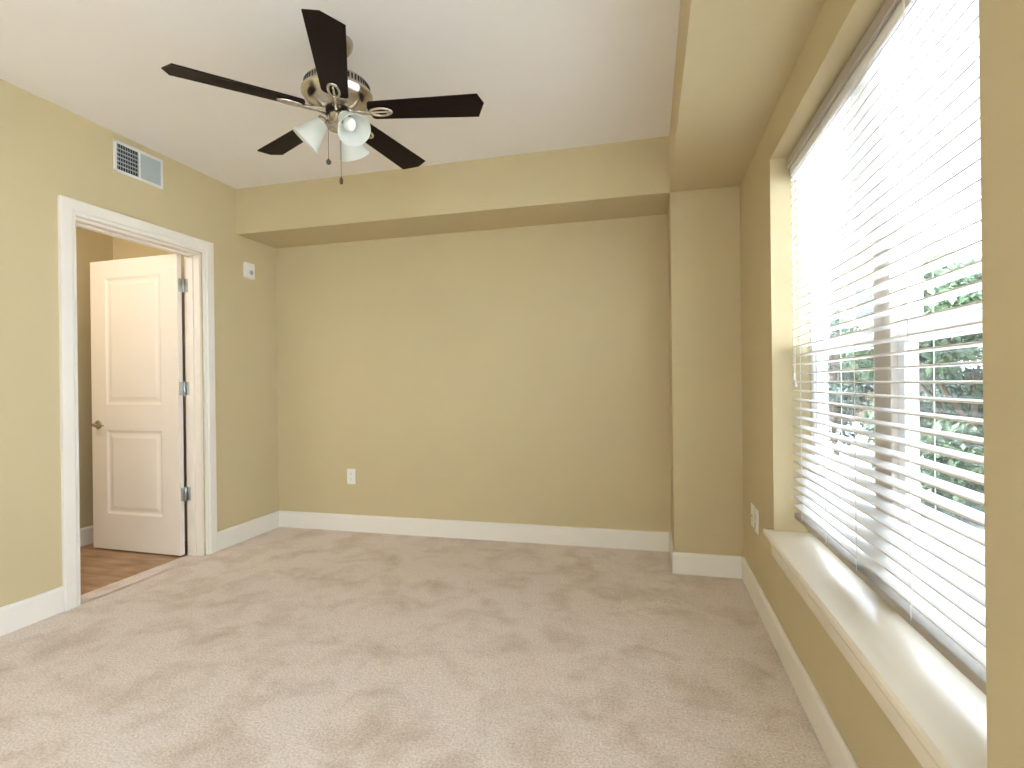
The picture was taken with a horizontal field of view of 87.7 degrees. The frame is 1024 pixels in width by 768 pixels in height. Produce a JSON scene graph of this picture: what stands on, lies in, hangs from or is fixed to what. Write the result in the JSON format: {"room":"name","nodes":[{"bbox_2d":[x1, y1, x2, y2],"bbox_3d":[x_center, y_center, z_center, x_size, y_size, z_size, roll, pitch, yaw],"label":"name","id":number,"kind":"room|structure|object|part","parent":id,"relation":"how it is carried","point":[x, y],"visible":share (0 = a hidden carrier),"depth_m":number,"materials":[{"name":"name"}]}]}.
{"room":"empty bedroom","nodes":[
{"label":"empty bedroom","id":0,"kind":"room"},
{"bbox_2d":[76,227,187,540],"bbox_3d":[-2.894,-0.125,3.015,1.040,2.581,2.200,-1,0,14],"label":"wall","id":1,"kind":"structure","parent":0,"point":[91,246],"depth_m":3.90,"materials":[{"name":"paint"}]},
{"bbox_2d":[80,525,93,546],"bbox_3d":[-3.279,1.106,3.119,0.014,0.128,2.000,-1,0,14],"label":"baseboard","id":2,"kind":"structure","parent":1,"relation":"attached to","point":[86,533],"depth_m":3.86,"materials":[{"name":"white paint"}]},
{"bbox_2d":[0,79,278,606],"bbox_3d":[-2.742,-0.065,1.274,0.120,2.701,6.542,-1,0,14],"label":"wall","id":3,"kind":"structure","parent":0,"point":[48,150],"depth_m":2.71,"materials":[{"name":"paint"}]},
{"bbox_2d":[0,586,64,635],"bbox_3d":[-2.868,1.104,0.462,0.014,0.128,4.658,-1,0,14],"label":"baseboard","id":4,"kind":"structure","parent":3,"relation":"attached to","point":[14,616],"depth_m":2.57,"materials":[{"name":"white paint"}]},
{"bbox_2d":[57,195,216,610],"bbox_3d":[-2.233,0.095,3.211,0.142,2.123,0.988,-1,0,14],"label":"door frame","id":5,"kind":"structure","parent":3,"relation":"attached to","point":[68,208],"depth_m":3.26,"materials":[{"name":"white paint"}]},
{"bbox_2d":[113,138,162,189],"bbox_3d":[-2.207,-1.295,3.156,0.008,0.184,0.316,-1,0,14],"label":"air vent","id":6,"kind":"object","parent":3,"relation":"in","point":[132,162],"visible":1,"depth_m":3.14,"materials":[{"name":"white metal"}]},
{"bbox_2d":[90,254,190,555],"bbox_3d":[-2.574,0.143,3.671,0.816,2.015,0.155,-1,0,16],"label":"door","id":7,"kind":"structure","parent":3,"relation":"in","point":[140,493],"depth_m":3.65,"materials":[{"name":"paint"}]},
{"bbox_3d":[-2.883,0.286,3.711,0.135,0.062,0.061,-1,0,16],"label":"handle","id":8,"kind":"part","parent":7,"relation":"part of","materials":[{"name":"silver metal"}]},
{"bbox_2d":[217,511,279,550],"bbox_3d":[-1.960,1.089,3.993,0.014,0.128,0.654,-1,0,14],"label":"baseboard","id":9,"kind":"structure","parent":3,"relation":"attached to","point":[236,534],"depth_m":3.94,"materials":[{"name":"white paint"}]},
{"bbox_2d":[243,262,254,279],"bbox_3d":[-1.974,-0.850,4.003,0.027,0.118,0.104,-1,0,14],"label":"fire alarm","id":10,"kind":"object","parent":3,"relation":"attached to","point":[248,268],"visible":1,"depth_m":3.99,"materials":[{"name":"white plastic"}]},
{"bbox_2d":[0,0,680,188],"bbox_3d":[-1.001,-1.496,0.820,3.752,0.120,6.542,-1,0,14],"label":"ceiling","id":11,"kind":"structure","parent":0,"point":[548,75],"depth_m":2.43,"materials":[{"name":"paint"}]},
{"bbox_2d":[161,9,483,184],"bbox_3d":[-0.701,-1.142,2.262,1.171,0.598,1.170,-1,0,14],"label":"ceiling fan","id":12,"kind":"object","parent":11,"relation":"hanging from","point":[339,93],"visible":1,"depth_m":2.18,"materials":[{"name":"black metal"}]},
{"bbox_3d":[-1.052,-1.140,2.041,0.488,0.006,0.133,-1,11,-32],"label":"blade","id":13,"kind":"part","parent":12,"relation":"part of","materials":[{"name":"brown wood"}]},
{"bbox_3d":[-1.022,-1.141,2.482,0.488,0.006,0.133,-1,11,40],"label":"blade","id":14,"kind":"part","parent":12,"relation":"part of","materials":[{"name":"brown wood"}]},
{"bbox_3d":[-0.849,-1.043,2.227,0.144,0.145,0.132,-1,0,14],"label":"lamp shade","id":15,"kind":"part","parent":12,"relation":"part of","materials":[{"name":"white glass"}]},
{"bbox_3d":[-0.641,-1.144,1.876,0.133,0.006,0.488,11,-3,-14],"label":"blade","id":16,"kind":"part","parent":12,"relation":"part of","materials":[{"name":"brown wood"}]},
{"bbox_3d":[-0.770,-1.009,2.234,0.022,0.179,0.022,-1,0,14],"label":"pull chain","id":17,"kind":"part","parent":12,"relation":"part of","materials":[{"name":"grey metal"}]},
{"bbox_3d":[-0.667,-1.067,2.173,0.064,0.068,0.053,-1,0,14],"label":"light bulb","id":18,"kind":"part","parent":12,"relation":"part of","materials":[{"name":"white glass"}]},
{"bbox_3d":[-0.709,-1.045,2.352,0.136,0.145,0.145,-1,0,14],"label":"lamp shade","id":19,"kind":"part","parent":12,"relation":"part of","materials":[{"name":"white glass"}]},
{"bbox_3d":[-0.650,-1.046,2.149,0.142,0.145,0.128,-1,0,14],"label":"lamp shade","id":20,"kind":"part","parent":12,"relation":"part of","materials":[{"name":"white glass"}]},
{"bbox_3d":[-0.594,-1.146,2.590,0.133,0.006,0.488,-12,-4,21],"label":"blade","id":21,"kind":"part","parent":12,"relation":"part of","materials":[{"name":"brown wood"}]},
{"bbox_3d":[-0.358,-1.148,2.215,0.488,0.006,0.133,-1,-11,4],"label":"blade","id":22,"kind":"part","parent":12,"relation":"part of","materials":[{"name":"brown wood"}]},
{"bbox_2d":[669,0,824,191],"bbox_3d":[0.435,-1.287,0.452,0.382,0.332,6.302,-1,0,14],"label":"ceiling beam","id":23,"kind":"structure","parent":11,"relation":"attached to","point":[736,59],"depth_m":1.99,"materials":[{"name":"paint"}]},
{"bbox_2d":[0,527,830,767],"bbox_3d":[-1.547,1.211,0.972,4.637,0.120,6.402,-1,0,14],"label":"floor","id":24,"kind":"structure","parent":0,"point":[280,647],"depth_m":2.16,"materials":[{"name":"beige carpet"}]},
{"bbox_2d":[236,136,669,247],"bbox_3d":[-0.491,-1.280,3.726,3.046,0.332,0.422,-1,0,14],"label":"beam","id":25,"kind":"structure","parent":0,"point":[627,179],"depth_m":3.52,"materials":[{"name":"paint"}]},
{"bbox_2d":[276,214,670,533],"bbox_3d":[-0.126,-0.100,3.916,3.632,2.701,0.120,-1,0,14],"label":"wall","id":26,"kind":"structure","parent":0,"point":[517,375],"depth_m":3.88,"materials":[{"name":"paint"}]},
{"bbox_2d":[347,469,355,483],"bbox_3d":[-1.250,0.719,4.142,0.072,0.118,0.009,-1,0,14],"label":"wall outlet","id":27,"kind":"object","parent":26,"relation":"attached to","point":[351,477],"visible":1,"depth_m":4.14,"materials":[{"name":"white plastic"}]},
{"bbox_2d":[279,511,668,551],"bbox_3d":[-0.413,1.070,3.926,3.017,0.128,0.014,-1,0,14],"label":"baseboard","id":28,"kind":"structure","parent":26,"relation":"attached to","point":[509,532],"depth_m":3.87,"materials":[{"name":"white paint"}]},
{"bbox_2d":[669,532,673,568],"bbox_3d":[1.004,1.052,3.351,0.014,0.124,0.422,-1,0,14],"label":"baseboard","id":29,"kind":"structure","parent":26,"relation":"attached to","point":[671,548],"depth_m":3.35,"materials":[{"name":"white paint"}]},
{"bbox_2d":[668,186,743,556],"bbox_3d":[1.183,-0.009,3.300,0.382,2.249,0.422,-1,0,14],"label":"wall column","id":30,"kind":"structure","parent":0,"point":[704,265],"depth_m":3.10,"materials":[{"name":"paint"}]},
{"bbox_2d":[672,552,741,578],"bbox_3d":[1.128,1.051,3.094,0.382,0.125,0.014,-1,0,14],"label":"baseboard","id":31,"kind":"structure","parent":30,"relation":"attached to","point":[713,565],"depth_m":3.09,"materials":[{"name":"white paint"}]},
{"bbox_2d":[740,0,1023,767],"bbox_3d":[0.719,-0.106,0.322,0.205,2.701,6.422,-1,0,14],"label":"wall","id":32,"kind":"structure","parent":0,"point":[872,740],"depth_m":1.41,"materials":[{"name":"paint"}]},
{"bbox_2d":[749,502,754,527],"bbox_3d":[1.239,0.679,2.756,0.018,0.118,0.072,-1,0,14],"label":"wall outlet","id":33,"kind":"object","parent":32,"relation":"attached to","point":[752,514],"visible":1,"depth_m":2.74,"materials":[{"name":"white plastic"}]},
{"bbox_3d":[1.245,0.679,2.755,0.006,0.118,0.072,-1,0,14],"label":"plate","id":34,"kind":"part","parent":33,"relation":"part of","materials":[{"name":"white plastic"}]},
{"bbox_2d":[755,508,758,534],"bbox_3d":[1.217,0.683,2.651,0.009,0.118,0.072,-1,0,14],"label":"wall outlet","id":35,"kind":"object","parent":32,"relation":"attached to","point":[756,510],"visible":1,"depth_m":2.63,"materials":[{"name":"white plastic"}]},
{"bbox_2d":[742,556,858,767],"bbox_3d":[0.589,1.059,0.204,0.014,0.122,5.880,-1,0,14],"label":"baseboard","id":36,"kind":"structure","parent":32,"relation":"attached to","point":[833,745],"depth_m":1.84,"materials":[{"name":"white paint"}]},
{"bbox_2d":[771,545,937,767],"bbox_3d":[0.928,0.701,1.567,0.028,0.069,1.455,-1,0,14],"label":"apron","id":37,"kind":"object","parent":32,"relation":"attached to","point":[922,756],"visible":0.53,"depth_m":1.28,"materials":[{"name":"paint"}]},
{"bbox_2d":[763,529,986,767],"bbox_3d":[0.997,0.651,1.559,0.190,0.030,1.555,-1,0,14],"label":"window sill","id":38,"kind":"structure","parent":32,"relation":"attached to","point":[942,708],"depth_m":1.24,"materials":[{"name":"paint"}]},
{"bbox_2d":[809,213,981,547],"bbox_3d":[1.099,-0.151,1.529,0.069,1.631,1.495,-1,0,14],"label":"window","id":39,"kind":"structure","parent":32,"relation":"in","point":[970,316],"depth_m":1.48,"materials":[{"name":"white plastic"}]},
{"bbox_3d":[1.105,-0.151,1.528,0.057,1.631,1.495,-1,0,14],"label":"frame","id":40,"kind":"part","parent":39,"relation":"part of","materials":[{"name":"white plastic"}]},
{"bbox_3d":[1.194,0.234,1.905,0.024,0.783,0.653,-1,0,14],"label":"sash","id":41,"kind":"part","parent":39,"relation":"part of","materials":[{"name":"white plastic"}]},
{"bbox_3d":[1.208,-0.522,1.898,0.023,0.812,0.653,-1,0,14],"label":"sash","id":42,"kind":"part","parent":39,"relation":"part of","materials":[{"name":"white plastic"}]},
{"bbox_2d":[786,0,985,694],"bbox_3d":[1.027,-0.194,1.548,0.065,1.530,1.486,-1,0,14],"label":"window blind","id":43,"kind":"object","parent":39,"relation":"attached to","point":[896,134],"visible":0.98,"depth_m":1.33,"materials":[{"name":"white plastic"}]},
{"bbox_3d":[1.169,-0.461,2.217,0.012,0.885,0.012,-1,0,14],"label":"pull cord","id":44,"kind":"part","parent":43,"relation":"part of","materials":[{"name":"white fabric"}]},
{"bbox_3d":[1.165,-0.445,2.197,0.012,0.915,0.012,-1,0,14],"label":"pull cord","id":45,"kind":"part","parent":43,"relation":"part of","materials":[{"name":"white fabric"}]},
{"bbox_3d":[1.159,-0.185,2.143,0.002,1.475,0.002,-1,0,14],"label":"ladder cord","id":46,"kind":"part","parent":43,"relation":"part of","materials":[{"name":"white fabric"}]},
{"bbox_3d":[1.209,-0.186,2.130,0.002,1.475,0.002,-1,0,14],"label":"ladder cord","id":47,"kind":"part","parent":43,"relation":"part of","materials":[{"name":"white fabric"}]},
{"bbox_3d":[1.084,-0.184,1.853,0.002,1.475,0.002,-1,0,14],"label":"ladder cord","id":48,"kind":"part","parent":43,"relation":"part of","materials":[{"name":"white fabric"}]},
{"bbox_3d":[1.135,-0.185,1.840,0.002,1.475,0.002,-1,0,14],"label":"ladder cord","id":49,"kind":"part","parent":43,"relation":"part of","materials":[{"name":"white fabric"}]},
{"bbox_3d":[1.015,-0.183,1.582,0.002,1.475,0.002,-1,0,14],"label":"ladder cord","id":50,"kind":"part","parent":43,"relation":"part of","materials":[{"name":"white fabric"}]},
{"bbox_3d":[1.065,-0.183,1.569,0.002,1.475,0.002,-1,0,14],"label":"ladder cord","id":51,"kind":"part","parent":43,"relation":"part of","materials":[{"name":"white fabric"}]},
{"bbox_3d":[1.041,0.560,1.547,0.048,0.022,1.473,-1,0,14],"label":"rail","id":52,"kind":"part","parent":43,"relation":"part of","materials":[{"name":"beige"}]},
{"bbox_3d":[0.930,-0.182,1.253,0.002,1.475,0.002,-1,0,14],"label":"ladder cord","id":53,"kind":"part","parent":43,"relation":"part of","materials":[{"name":"white fabric"}]},
{"bbox_3d":[0.981,-0.182,1.240,0.002,1.475,0.002,-1,0,14],"label":"ladder cord","id":54,"kind":"part","parent":43,"relation":"part of","materials":[{"name":"white fabric"}]},
{"bbox_3d":[1.001,0.237,1.157,0.024,0.783,0.652,-1,0,14],"label":"sash","id":55,"kind":"part","parent":39,"relation":"part of","materials":[{"name":"white plastic"}]},
{"bbox_3d":[1.016,-0.519,1.150,0.023,0.812,0.652,-1,0,14],"label":"sash","id":56,"kind":"part","parent":39,"relation":"part of","materials":[{"name":"white plastic"}]},
{"label":"outside","id":57,"kind":"structure","parent":0,"visible":0},
{"bbox_2d":[829,421,984,587],"bbox_3d":[16.709,1.665,16.362,90.000,0.300,100.000,-1,0,14],"label":"ground","id":58,"kind":"structure","parent":57,"point":[864,438],"depth_m":9.20,"materials":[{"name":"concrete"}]},
{"bbox_2d":[828,303,873,455],"bbox_3d":[7.240,-0.081,11.991,1.804,3.461,1.847,-1,0,-40],"label":"leafy tree","id":59,"kind":"object","parent":58,"relation":"on","point":[834,387],"visible":0.24,"depth_m":11.89,"materials":[{"name":"green plant"}]},
{"bbox_2d":[828,239,952,421],"bbox_3d":[13.866,-2.563,26.781,10.200,8.200,10.000,-1,0,14],"label":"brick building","id":60,"kind":"structure","parent":58,"relation":"on","point":[950,249],"depth_m":21.63,"materials":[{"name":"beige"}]},
{"bbox_3d":[14.268,-3.272,21.551,0.700,1.220,0.015,-1,0,14],"label":"pane","id":61,"kind":"part","parent":60,"relation":"part of","materials":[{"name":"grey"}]},
{"bbox_2d":[836,254,983,519],"bbox_3d":[5.532,0.010,6.661,2.602,3.453,2.597,-1,0,-26],"label":"leafy tree","id":62,"kind":"object","parent":58,"relation":"on","point":[974,391],"visible":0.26,"depth_m":6.21,"materials":[{"name":"green plant"}]},
{"bbox_2d":[919,265,982,425],"bbox_3d":[7.678,-0.189,9.279,1.984,3.774,2.010,-1,0,-2],"label":"leafy tree","id":63,"kind":"object","parent":58,"relation":"on","point":[954,390],"visible":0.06,"depth_m":8.85,"materials":[{"name":"green plant"}]},
{"bbox_2d":[919,336,982,411],"bbox_3d":[10.163,-0.235,11.394,3.504,3.893,3.143,-1,0,-31],"label":"leafy tree","id":64,"kind":"object","parent":58,"relation":"on","point":[979,351],"visible":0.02,"depth_m":11.86,"materials":[{"name":"green plant"}]}
]}

